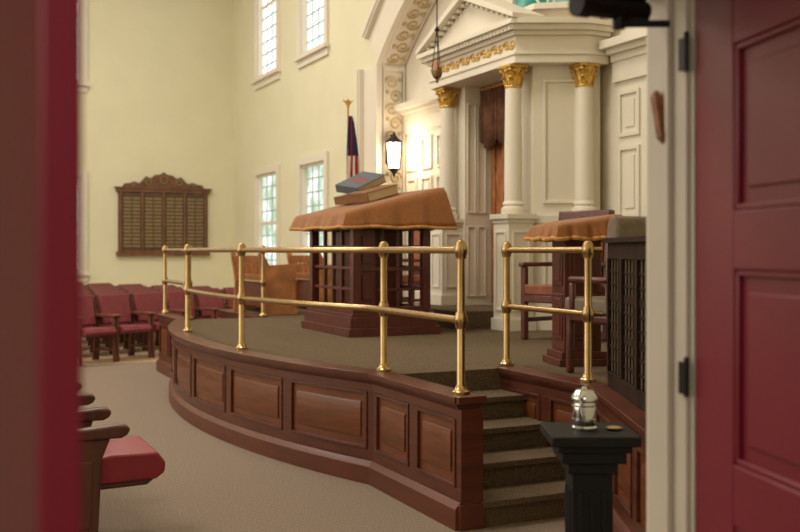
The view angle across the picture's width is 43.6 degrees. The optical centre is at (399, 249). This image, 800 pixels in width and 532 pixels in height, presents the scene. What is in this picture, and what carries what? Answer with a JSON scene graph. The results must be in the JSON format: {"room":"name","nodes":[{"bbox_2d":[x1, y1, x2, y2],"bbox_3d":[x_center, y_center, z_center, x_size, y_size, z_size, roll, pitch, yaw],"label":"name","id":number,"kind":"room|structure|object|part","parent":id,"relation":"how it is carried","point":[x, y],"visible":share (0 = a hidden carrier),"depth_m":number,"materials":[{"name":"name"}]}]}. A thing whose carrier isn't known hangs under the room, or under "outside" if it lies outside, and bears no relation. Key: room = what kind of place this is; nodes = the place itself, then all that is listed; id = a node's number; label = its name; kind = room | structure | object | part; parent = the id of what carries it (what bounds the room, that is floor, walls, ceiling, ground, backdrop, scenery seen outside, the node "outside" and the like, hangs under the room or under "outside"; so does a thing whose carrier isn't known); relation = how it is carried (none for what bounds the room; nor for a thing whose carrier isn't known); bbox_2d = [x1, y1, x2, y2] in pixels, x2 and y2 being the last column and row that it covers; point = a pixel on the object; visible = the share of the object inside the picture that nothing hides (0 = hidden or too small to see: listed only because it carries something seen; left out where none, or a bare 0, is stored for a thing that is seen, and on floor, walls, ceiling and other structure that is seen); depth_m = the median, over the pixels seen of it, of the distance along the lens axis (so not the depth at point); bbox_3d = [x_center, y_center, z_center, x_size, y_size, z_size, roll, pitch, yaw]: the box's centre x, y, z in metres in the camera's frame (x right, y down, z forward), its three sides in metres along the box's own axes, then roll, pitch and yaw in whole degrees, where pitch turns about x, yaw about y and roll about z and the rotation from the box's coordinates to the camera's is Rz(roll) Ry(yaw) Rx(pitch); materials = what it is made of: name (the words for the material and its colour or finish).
{"room":"house of worship","nodes":[
{"label":"house of worship","id":0,"kind":"room"},
{"bbox_2d":[82,335,158,365],"bbox_3d":[-8.780,1.526,15.019,14.840,0.008,7.150,0,0,-25],"label":"boards","id":1,"kind":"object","parent":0,"point":[140,356],"depth_m":14.29,"materials":[{"name":"brown wood"}]},
{"bbox_2d":[82,288,108,347],"bbox_3d":[-4.911,1.062,15.486,0.615,0.919,0.624,0,0,35],"label":"chair","id":2,"kind":"object","parent":1,"relation":"on","point":[83,289],"visible":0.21,"depth_m":15.74,"materials":[{"name":"brown wood"}]},
{"bbox_2d":[82,291,111,353],"bbox_3d":[-4.569,1.062,14.491,0.615,0.919,0.624,0,0,35],"label":"chair","id":3,"kind":"object","parent":1,"relation":"on","point":[109,342],"visible":0.17,"depth_m":14.61,"materials":[{"name":"brown wood"}]},
{"bbox_2d":[84,283,111,286],"bbox_3d":[-5.241,1.062,17.984,0.615,0.919,0.624,0,0,35],"label":"chair","id":4,"kind":"object","parent":1,"relation":"on","point":[89,284],"visible":0.1,"depth_m":18.06,"materials":[{"name":"brown wood"}]},
{"bbox_2d":[82,293,117,361],"bbox_3d":[-4.226,1.062,13.496,0.615,0.919,0.624,0,0,35],"label":"chair","id":5,"kind":"object","parent":1,"relation":"on","point":[88,314],"visible":0.52,"depth_m":13.64,"materials":[{"name":"red fabric"}]},
{"bbox_2d":[86,285,115,289],"bbox_3d":[-4.899,1.062,16.989,0.615,0.919,0.624,0,0,35],"label":"chair","id":6,"kind":"object","parent":1,"relation":"on","point":[90,286],"visible":0.14,"depth_m":17.05,"materials":[{"name":"brown wood"}]},
{"bbox_2d":[88,287,139,343],"bbox_3d":[-4.556,1.062,15.994,0.615,0.919,0.624,0,0,35],"label":"chair","id":7,"kind":"object","parent":1,"relation":"on","point":[98,288],"visible":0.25,"depth_m":16.11,"materials":[{"name":"brown wood"}]},
{"bbox_2d":[90,289,144,350],"bbox_3d":[-4.214,1.062,14.999,0.615,0.919,0.624,0,0,35],"label":"chair","id":8,"kind":"object","parent":1,"relation":"on","point":[94,292],"visible":0.23,"depth_m":15.09,"materials":[{"name":"brown wood"}]},
{"bbox_2d":[92,292,152,361],"bbox_3d":[-3.872,1.062,14.005,0.615,0.919,0.624,0,0,35],"label":"chair","id":9,"kind":"object","parent":1,"relation":"on","point":[117,303],"visible":0.95,"depth_m":14.02,"materials":[{"name":"red fabric"}]},
{"bbox_2d":[116,284,143,337],"bbox_3d":[-4.544,1.062,17.497,0.615,0.919,0.624,0,0,35],"label":"chair","id":10,"kind":"object","parent":1,"relation":"on","point":[119,285],"visible":0.17,"depth_m":17.54,"materials":[{"name":"brown wood"}]},
{"bbox_2d":[119,286,154,343],"bbox_3d":[-4.202,1.062,16.503,0.615,0.919,0.624,0,0,35],"label":"chair","id":11,"kind":"object","parent":1,"relation":"on","point":[124,287],"visible":0.17,"depth_m":16.50,"materials":[{"name":"brown wood"}]},
{"bbox_2d":[123,288,158,349],"bbox_3d":[-3.859,1.062,15.508,0.615,0.919,0.624,0,0,35],"label":"chair","id":12,"kind":"object","parent":1,"relation":"on","point":[127,291],"visible":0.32,"depth_m":15.52,"materials":[{"name":"brown wood"}]},
{"bbox_2d":[128,290,184,357],"bbox_3d":[-3.517,1.062,14.513,0.615,0.919,0.624,0,0,35],"label":"chair","id":13,"kind":"object","parent":1,"relation":"on","point":[142,301],"visible":0.64,"depth_m":14.48,"materials":[{"name":"red fabric"}]},
{"bbox_2d":[149,285,176,334],"bbox_3d":[-3.847,1.062,17.011,0.615,0.919,0.624,0,0,35],"label":"chair","id":14,"kind":"object","parent":1,"relation":"on","point":[152,286],"visible":0.09,"depth_m":17.03,"materials":[{"name":"brown wood"}]},
{"bbox_2d":[154,287,205,345],"bbox_3d":[-3.505,1.062,16.016,0.615,0.919,0.624,0,0,35],"label":"chair","id":15,"kind":"object","parent":1,"relation":"on","point":[168,288],"visible":0.11,"depth_m":16.02,"materials":[{"name":"brown wood"}]},
{"bbox_2d":[161,289,216,318],"bbox_3d":[-3.162,1.062,15.022,0.615,0.919,0.624,0,0,35],"label":"chair","id":16,"kind":"object","parent":1,"relation":"on","point":[175,298],"visible":0.2,"depth_m":15.09,"materials":[{"name":"red fabric"}]},
{"bbox_2d":[191,286,219,317],"bbox_3d":[-3.150,1.062,16.525,0.615,0.919,0.624,0,0,35],"label":"chair","id":17,"kind":"object","parent":1,"relation":"on","point":[193,287],"visible":0.06,"depth_m":16.61,"materials":[{"name":"brown wood"}]},
{"bbox_2d":[193,288,232,318],"bbox_3d":[-2.808,1.062,15.530,0.615,0.919,0.624,0,0,35],"label":"chair","id":18,"kind":"object","parent":1,"relation":"on","point":[200,301],"visible":0.28,"depth_m":15.54,"materials":[{"name":"red fabric"}]},
{"bbox_2d":[221,287,233,308],"bbox_3d":[-2.453,1.062,16.039,0.615,0.919,0.624,0,0,35],"label":"chair","id":19,"kind":"object","parent":1,"relation":"on","point":[229,290],"visible":0.09,"depth_m":15.97,"materials":[{"name":"red fabric"}]},
{"bbox_2d":[82,0,232,299],"bbox_3d":[-10.153,-2.720,18.434,15.650,8.500,0.200,0,0,-25],"label":"wall","id":20,"kind":"structure","parent":0,"point":[158,99],"depth_m":20.73,"materials":[{"name":"paint"}]},
{"bbox_2d":[82,170,89,280],"bbox_3d":[-7.008,-0.485,19.852,1.590,2.230,0.300,0,0,-25],"label":"window","id":21,"kind":"structure","parent":20,"relation":"in","point":[85,273],"depth_m":20.06,"materials":[{"name":"beige paint"}]},
{"bbox_2d":[82,0,89,91],"bbox_3d":[-7.008,-4.735,19.852,1.590,3.130,0.300,0,0,-25],"label":"window","id":22,"kind":"structure","parent":20,"relation":"in","point":[85,84],"depth_m":20.06,"materials":[{"name":"beige paint"}]},
{"bbox_2d":[114,172,211,255],"bbox_3d":[-4.893,-0.745,20.724,1.980,1.730,0.110,0,0,-25],"label":"memorial plaque","id":23,"kind":"object","parent":20,"relation":"attached to","point":[155,212],"visible":0.98,"depth_m":20.68,"materials":[{"name":"brown wood"}]},
{"bbox_2d":[82,362,564,531],"bbox_3d":[-4.974,1.580,7.553,15.800,0.100,24.300,0,0,-25],"label":"floor","id":24,"kind":"structure","parent":0,"point":[208,483],"depth_m":6.33,"materials":[{"name":"carpet"}]},
{"bbox_2d":[82,393,109,409],"bbox_3d":[-1.962,1.060,5.663,0.532,0.938,0.642,0,0,-25],"label":"seat","id":25,"kind":"object","parent":24,"relation":"on","point":[87,398],"visible":0.1,"depth_m":5.98,"materials":[{"name":"brown wood"}]},
{"bbox_2d":[82,407,164,531],"bbox_3d":[-1.627,1.060,5.168,0.719,0.938,0.642,0,0,-25],"label":"seat","id":26,"kind":"object","parent":24,"relation":"on","point":[111,459],"visible":0.43,"depth_m":4.97,"materials":[{"name":"red fabric"}]},
{"bbox_2d":[156,303,645,531],"bbox_3d":[0.426,1.080,8.749,4.085,0.900,11.225,0,0,-25],"label":"platform","id":27,"kind":"object","parent":24,"relation":"on","point":[317,401],"visible":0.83,"depth_m":6.69,"materials":[{"name":"wood"}]},
{"bbox_2d":[237,245,266,316],"bbox_3d":[-1.848,0.371,12.479,0.104,0.859,1.032,0,0,-25],"label":"railing","id":28,"kind":"object","parent":27,"relation":"on","point":[262,281],"visible":0.38,"depth_m":12.04,"materials":[{"name":"gold metal"}]},
{"bbox_2d":[230,253,299,314],"bbox_3d":[-1.774,0.420,13.027,0.537,0.778,1.300,0,0,-25],"label":"bench","id":29,"kind":"object","parent":27,"relation":"on","point":[280,279],"visible":0.7,"depth_m":12.50,"materials":[{"name":"brown wood"}]},
{"bbox_2d":[286,253,330,307],"bbox_3d":[-1.080,0.420,13.430,0.537,0.778,1.200,0,0,-25],"label":"bench","id":30,"kind":"object","parent":27,"relation":"on","point":[302,287],"visible":0.44,"depth_m":13.51,"materials":[{"name":"brown wood"}]},
{"bbox_2d":[161,240,469,394],"bbox_3d":[-1.491,0.371,9.019,0.573,0.859,7.902,0,0,-25],"label":"railing","id":31,"kind":"object","parent":27,"relation":"on","point":[460,319],"visible":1,"depth_m":6.76,"materials":[{"name":"gold metal"}]},
{"bbox_2d":[342,99,359,178],"bbox_3d":[-0.663,-0.576,12.996,0.346,2.769,0.320,0,0,-25],"label":"flag","id":32,"kind":"object","parent":27,"relation":"on","point":[352,157],"visible":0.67,"depth_m":12.96,"materials":[{"name":"blue fabric"}]},
{"bbox_2d":[301,228,439,337],"bbox_3d":[-0.323,0.135,10.036,0.950,1.348,1.330,0,0,-25],"label":"desk","id":33,"kind":"object","parent":27,"relation":"on","point":[355,277],"visible":0.64,"depth_m":9.64,"materials":[{"name":"brown wood"}]},
{"bbox_2d":[289,187,456,231],"bbox_3d":[-0.310,-0.398,10.050,1.220,0.412,1.627,0,0,-25],"label":"cloth","id":34,"kind":"object","parent":33,"relation":"on","point":[431,209],"visible":0.77,"depth_m":9.46,"materials":[{"name":"brown fabric"}]},
{"bbox_2d":[334,194,348,204],"bbox_3d":[-0.443,-0.550,10.304,0.388,0.173,0.300,0,0,-32],"label":"book","id":35,"kind":"object","parent":34,"relation":"on","point":[342,199],"visible":0.35,"depth_m":10.22,"materials":[{"name":"leather"}]},
{"bbox_2d":[347,184,399,203],"bbox_3d":[-0.265,-0.557,9.921,0.430,0.197,0.310,0,0,-42],"label":"book","id":36,"kind":"object","parent":34,"relation":"on","point":[378,192],"visible":1,"depth_m":9.82,"materials":[{"name":"leather"}]},
{"bbox_2d":[335,171,386,193],"bbox_3d":[-0.398,-0.682,10.204,0.328,0.277,0.437,0,0,45],"label":"book","id":37,"kind":"object","parent":36,"relation":"on","point":[363,180],"visible":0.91,"depth_m":10.14,"materials":[{"name":"paper"}]},
{"bbox_2d":[403,231,419,302],"bbox_3d":[0.075,0.225,12.734,0.620,1.169,0.610,0,0,-25],"label":"armchair","id":38,"kind":"object","parent":27,"relation":"on","point":[416,233],"visible":0.05,"depth_m":12.81,"materials":[{"name":"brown wood"}]},
{"bbox_2d":[415,0,613,331],"bbox_3d":[1.100,-0.980,10.929,1.025,3.578,2.740,0,0,-25],"label":"torah ark","id":39,"kind":"object","parent":27,"relation":"on","point":[517,90],"visible":0.91,"depth_m":10.11,"materials":[{"name":"beige paint"}]},
{"bbox_2d":[479,82,504,149],"bbox_3d":[1.165,-1.489,10.959,0.048,0.718,1.130,0,0,-25],"label":"valance curtain","id":40,"kind":"object","parent":39,"relation":"hanging from","point":[491,95],"depth_m":11.21,"materials":[{"name":"brown fabric"}]},
{"bbox_2d":[499,241,601,382],"bbox_3d":[0.959,0.371,6.528,0.138,0.859,1.052,0,0,-25],"label":"railing","id":41,"kind":"object","parent":27,"relation":"on","point":[587,313],"visible":1,"depth_m":6.30,"materials":[{"name":"gold metal"}]},
{"bbox_2d":[518,210,614,340],"bbox_3d":[1.498,0.225,8.989,0.620,1.169,0.610,0,0,-39],"label":"armchair","id":42,"kind":"object","parent":27,"relation":"on","point":[536,293],"visible":0.35,"depth_m":9.00,"materials":[{"name":"brown wood"}]},
{"bbox_2d":[542,240,606,366],"bbox_3d":[1.256,0.300,7.126,0.400,1.018,0.540,0,0,-10],"label":"lectern","id":43,"kind":"object","parent":27,"relation":"on","point":[564,265],"visible":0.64,"depth_m":7.00,"materials":[{"name":"brown wood"}]},
{"bbox_2d":[524,214,622,241],"bbox_3d":[1.264,-0.152,7.123,0.695,0.191,0.829,0,0,-25],"label":"cloth","id":44,"kind":"object","parent":43,"relation":"on","point":[594,228],"depth_m":6.82,"materials":[{"name":"brown fabric"}]},
{"bbox_2d":[565,216,645,378],"bbox_3d":[1.420,0.299,6.468,0.520,1.019,0.570,0,0,-25],"label":"chair","id":45,"kind":"object","parent":27,"relation":"on","point":[618,226],"visible":0.22,"depth_m":6.28,"materials":[{"name":"beige fabric"}]},
{"bbox_2d":[603,235,645,412],"bbox_3d":[1.236,0.365,5.129,0.100,0.870,1.581,0,0,1],"label":"lattice screen","id":46,"kind":"object","parent":27,"relation":"on","point":[626,260],"visible":0.59,"depth_m":5.38,"materials":[{"name":"brown wood"}]},
{"bbox_2d":[540,422,640,531],"bbox_3d":[0.662,1.079,3.513,0.300,0.899,0.300,0,0,0],"label":"pedestal","id":47,"kind":"object","parent":24,"relation":"on","point":[590,460],"visible":0.99,"depth_m":3.44,"materials":[{"name":"black wood"}]},
{"bbox_2d":[571,386,597,431],"bbox_3d":[0.646,0.553,3.505,0.108,0.152,0.096,0,0,-25],"label":"cup","id":48,"kind":"object","parent":47,"relation":"on","point":[584,418],"visible":1,"depth_m":3.47,"materials":[{"name":"grey metal"}]},
{"bbox_2d":[606,426,622,430],"bbox_3d":[0.750,0.625,3.504,0.060,0.009,0.059,0,0,-25],"label":"dish","id":49,"kind":"object","parent":47,"relation":"on","point":[615,428],"visible":1,"depth_m":3.50,"materials":[{"name":"gold metal"}]},
{"bbox_2d":[233,0,645,290],"bbox_3d":[0.684,-2.720,13.025,0.610,8.500,18.790,0,0,-25],"label":"wall","id":50,"kind":"structure","parent":0,"point":[303,112],"depth_m":16.71,"materials":[{"name":"paint"}]},
{"bbox_2d":[250,0,280,90],"bbox_3d":[-2.493,-4.735,19.206,0.300,3.130,1.640,0,0,-25],"label":"window","id":51,"kind":"structure","parent":50,"relation":"in","point":[266,13],"depth_m":19.51,"materials":[{"name":"glass"}]},
{"bbox_2d":[253,163,280,264],"bbox_3d":[-2.493,-0.485,19.206,0.300,2.230,1.640,0,0,-25],"label":"window","id":52,"kind":"structure","parent":50,"relation":"in","point":[267,179],"depth_m":19.44,"materials":[{"name":"white glass"}]},
{"bbox_2d":[293,0,329,68],"bbox_3d":[-1.411,-4.735,16.897,0.300,3.130,1.540,0,0,-25],"label":"window","id":53,"kind":"structure","parent":50,"relation":"in","point":[313,44],"depth_m":17.13,"materials":[{"name":"white glass"}]},
{"bbox_2d":[297,151,328,264],"bbox_3d":[-1.411,-0.485,16.897,0.300,2.230,1.540,0,0,-25],"label":"window","id":54,"kind":"structure","parent":50,"relation":"in","point":[312,170],"depth_m":17.18,"materials":[{"name":"beige paint"}]},
{"bbox_2d":[385,132,402,176],"bbox_3d":[-0.086,-1.360,14.210,0.280,0.640,0.251,0,0,-25],"label":"wall lantern","id":55,"kind":"object","parent":50,"relation":"attached to","point":[393,144],"visible":1,"depth_m":14.13,"materials":[{"name":"white glass"}]},
{"bbox_2d":[355,0,435,273],"bbox_3d":[1.485,-2.045,10.855,0.498,5.690,9.180,0,0,-25],"label":"arch","id":56,"kind":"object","parent":50,"relation":"attached to","point":[392,28],"depth_m":14.32,"materials":[{"name":"beige paint"}]},
{"bbox_2d":[393,28,645,302],"bbox_3d":[1.621,-0.633,10.919,0.200,2.875,7.660,0,0,-25],"label":"wall paneling","id":57,"kind":"structure","parent":50,"relation":"attached to","point":[627,51],"depth_m":9.88,"materials":[{"name":"white wood"}]},
{"bbox_2d":[507,0,568,6],"bbox_3d":[1.624,-2.980,11.030,0.099,0.960,1.800,0,0,-25],"label":"window","id":58,"kind":"structure","parent":50,"relation":"in","point":[523,3],"depth_m":11.41,"materials":[{"name":"green glass"}]},
{"bbox_2d":[689,0,689,531],"bbox_3d":[-2.108,-2.720,1.260,15.650,8.500,0.150,0,0,-25],"label":"wall","id":59,"kind":"structure","parent":0,"point":[689,0],"depth_m":2.51,"materials":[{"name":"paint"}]},
{"bbox_2d":[0,0,81,531],"bbox_3d":[-0.625,0.440,1.356,0.045,2.160,0.910,0,0,-39],"label":"door","id":60,"kind":"structure","parent":59,"relation":"in","point":[41,40],"depth_m":1.01,"materials":[{"name":"red paint"}]},
{"bbox_2d":[568,0,669,29],"bbox_3d":[0.532,-0.599,2.434,0.247,0.118,0.085,0,0,-18],"label":"door closer","id":61,"kind":"object","parent":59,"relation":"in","point":[624,14],"depth_m":2.42,"materials":[{"name":"black metal"}]},
{"bbox_2d":[650,90,664,143],"bbox_3d":[0.666,-0.342,2.571,0.024,0.140,0.048,0,0,-25],"label":"mezuzah","id":62,"kind":"object","parent":59,"relation":"attached to","point":[656,99],"visible":1,"depth_m":2.56,"materials":[{"name":"brown wood"}]},
{"bbox_2d":[646,0,695,531],"bbox_3d":[-0.131,0.380,2.189,2.020,2.300,0.185,0,0,-25],"label":"trim","id":63,"kind":"structure","parent":59,"relation":"attached to","point":[667,164],"depth_m":2.54,"materials":[{"name":"paint"}]},
{"bbox_2d":[678,0,799,531],"bbox_3d":[0.806,0.440,2.049,0.075,2.160,0.957,0,0,-9],"label":"door","id":64,"kind":"structure","parent":59,"relation":"in","point":[748,51],"depth_m":2.23,"materials":[{"name":"red paint"}]},
{"bbox_3d":[0.709,-0.495,2.499,0.014,0.100,0.035,0,0,-25],"label":"door hinge","id":65,"kind":"part","parent":64,"relation":"part of","materials":[{"name":"black metal"}]},
{"bbox_3d":[0.709,0.315,2.499,0.014,0.100,0.035,0,0,-25],"label":"door hinge","id":66,"kind":"part","parent":64,"relation":"part of","materials":[{"name":"black metal"}]},
{"bbox_3d":[-6.100,-7.020,9.958,15.800,0.100,18.990,0,0,-25],"label":"ceiling","id":67,"kind":"structure","parent":0,"visible":0},
{"bbox_2d":[432,0,441,82],"bbox_3d":[0.392,-4.370,10.597,0.160,5.200,0.156,0,0,-25],"label":"lamp","id":68,"kind":"object","parent":67,"relation":"hanging from","point":[436,71],"visible":1,"depth_m":10.58,"materials":[{"name":"gold metal"}]}
]}

